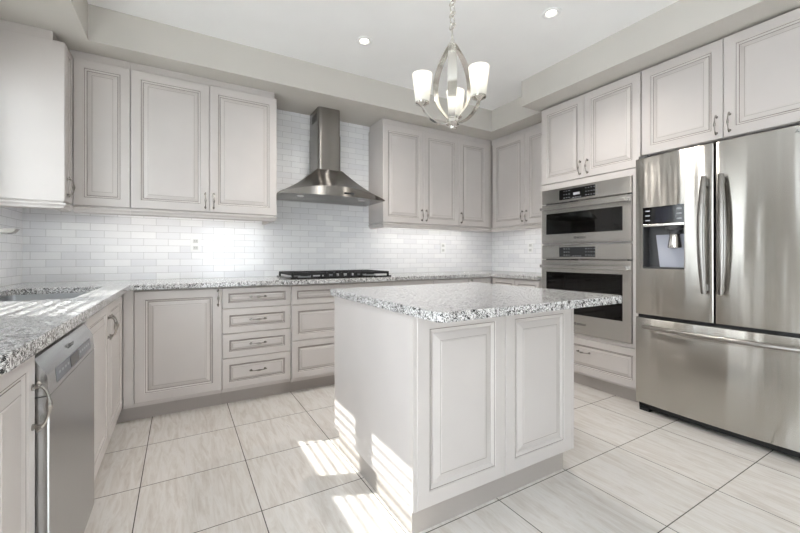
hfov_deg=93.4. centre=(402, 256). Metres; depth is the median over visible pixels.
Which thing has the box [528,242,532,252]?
wall outlet
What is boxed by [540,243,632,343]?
wall oven
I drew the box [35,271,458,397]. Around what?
wall
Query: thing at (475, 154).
upper cabinet
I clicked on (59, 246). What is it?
wall tile
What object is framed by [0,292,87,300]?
sink
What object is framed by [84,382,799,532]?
floor
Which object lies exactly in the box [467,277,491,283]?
base cabinet
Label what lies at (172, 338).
base cabinet
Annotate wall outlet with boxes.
[190,237,200,251]
[440,243,445,252]
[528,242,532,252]
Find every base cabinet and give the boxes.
[0,355,52,532]
[81,296,121,479]
[117,287,221,422]
[221,285,290,403]
[289,281,392,391]
[392,278,468,285]
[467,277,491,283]
[492,277,540,287]
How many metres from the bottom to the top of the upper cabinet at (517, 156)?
1.084 m
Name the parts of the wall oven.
handle, control panel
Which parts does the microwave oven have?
handle, control panel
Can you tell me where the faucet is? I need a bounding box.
[0,228,19,233]
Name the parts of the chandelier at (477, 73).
lamp shade, arm, stem, chain, lamp shade, arm, lamp shade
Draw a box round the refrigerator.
[636,125,799,457]
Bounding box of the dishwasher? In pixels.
[35,323,93,532]
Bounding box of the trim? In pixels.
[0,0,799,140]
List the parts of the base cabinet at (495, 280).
drawer, drawer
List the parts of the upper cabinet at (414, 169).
door, light rail, door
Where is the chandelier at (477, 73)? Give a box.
[412,0,489,129]
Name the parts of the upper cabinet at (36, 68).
light rail, door, handle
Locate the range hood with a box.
[277,106,384,205]
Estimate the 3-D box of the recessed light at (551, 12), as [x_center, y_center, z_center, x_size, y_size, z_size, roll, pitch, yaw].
[0.983,-1.603,2.490,0.124,0.008,0.124,0,0,-31]
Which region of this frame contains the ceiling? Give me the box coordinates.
[87,0,678,110]
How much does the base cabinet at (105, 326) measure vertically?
0.879 m
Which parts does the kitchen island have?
panel, panel, panel, panel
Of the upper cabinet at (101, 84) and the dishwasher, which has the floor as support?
the dishwasher
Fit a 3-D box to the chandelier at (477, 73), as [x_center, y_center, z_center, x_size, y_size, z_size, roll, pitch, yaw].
[0.246,-1.125,1.881,0.362,0.964,0.366,0,0,-31]
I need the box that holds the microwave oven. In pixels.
[540,176,632,243]
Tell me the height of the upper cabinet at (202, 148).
1.084 m
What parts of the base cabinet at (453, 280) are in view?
drawer, drawer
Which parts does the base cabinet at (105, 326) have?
door, handle, handle, door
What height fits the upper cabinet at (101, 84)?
1.084 m
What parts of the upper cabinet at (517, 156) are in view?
door, light rail, door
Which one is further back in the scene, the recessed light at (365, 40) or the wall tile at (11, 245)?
the recessed light at (365, 40)
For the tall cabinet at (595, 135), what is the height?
2.475 m
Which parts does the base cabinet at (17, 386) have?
door, handle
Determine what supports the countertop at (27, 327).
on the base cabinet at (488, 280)
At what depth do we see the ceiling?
2.65 m
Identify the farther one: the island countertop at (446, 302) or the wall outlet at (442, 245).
the wall outlet at (442, 245)
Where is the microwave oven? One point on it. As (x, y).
(565, 219)
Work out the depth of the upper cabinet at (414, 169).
3.92 m
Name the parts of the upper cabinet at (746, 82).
door, handle, handle, door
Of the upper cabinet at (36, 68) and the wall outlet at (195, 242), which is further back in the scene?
the wall outlet at (195, 242)
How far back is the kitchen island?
1.66 m
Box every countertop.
[0,271,540,374]
[330,282,621,322]
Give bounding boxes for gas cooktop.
[277,270,390,279]
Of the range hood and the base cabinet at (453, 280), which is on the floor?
the base cabinet at (453, 280)
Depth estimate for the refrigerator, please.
2.26 m
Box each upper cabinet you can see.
[0,19,74,211]
[69,49,130,215]
[130,62,276,224]
[368,118,458,230]
[457,134,492,231]
[491,122,541,231]
[642,8,799,155]
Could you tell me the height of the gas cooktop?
0.050 m
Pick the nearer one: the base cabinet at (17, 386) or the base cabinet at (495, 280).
the base cabinet at (17, 386)
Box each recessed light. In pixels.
[356,36,372,45]
[541,7,560,18]
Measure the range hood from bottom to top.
0.851 m
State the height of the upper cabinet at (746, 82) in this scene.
0.640 m
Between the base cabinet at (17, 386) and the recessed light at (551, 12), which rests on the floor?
the base cabinet at (17, 386)
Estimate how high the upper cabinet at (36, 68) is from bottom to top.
1.084 m
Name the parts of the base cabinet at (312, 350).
drawer, drawer, drawer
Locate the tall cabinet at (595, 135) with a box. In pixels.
[541,71,641,402]
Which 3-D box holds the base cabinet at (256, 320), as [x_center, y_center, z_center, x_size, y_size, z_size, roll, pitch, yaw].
[-1.241,0.661,3.115,0.498,0.879,0.640,0,0,-31]
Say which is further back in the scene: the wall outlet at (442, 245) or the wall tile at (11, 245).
the wall outlet at (442, 245)
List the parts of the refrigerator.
dispenser trim, dispenser lever, door, handle, freezer drawer, handle, handle, door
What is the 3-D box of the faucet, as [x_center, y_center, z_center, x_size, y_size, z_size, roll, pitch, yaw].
[-1.981,0.018,1.779,0.221,0.337,0.151,0,0,-31]
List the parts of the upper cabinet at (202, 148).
door, light rail, door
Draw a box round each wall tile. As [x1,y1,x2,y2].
[0,207,22,286]
[23,109,491,282]
[492,228,540,272]
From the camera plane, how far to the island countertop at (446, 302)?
1.66 m
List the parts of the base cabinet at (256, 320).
drawer, drawer, drawer, drawer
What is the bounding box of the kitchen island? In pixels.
[335,297,573,532]
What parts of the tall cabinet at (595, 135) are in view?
door, frame, drawer, door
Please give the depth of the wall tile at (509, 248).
4.55 m

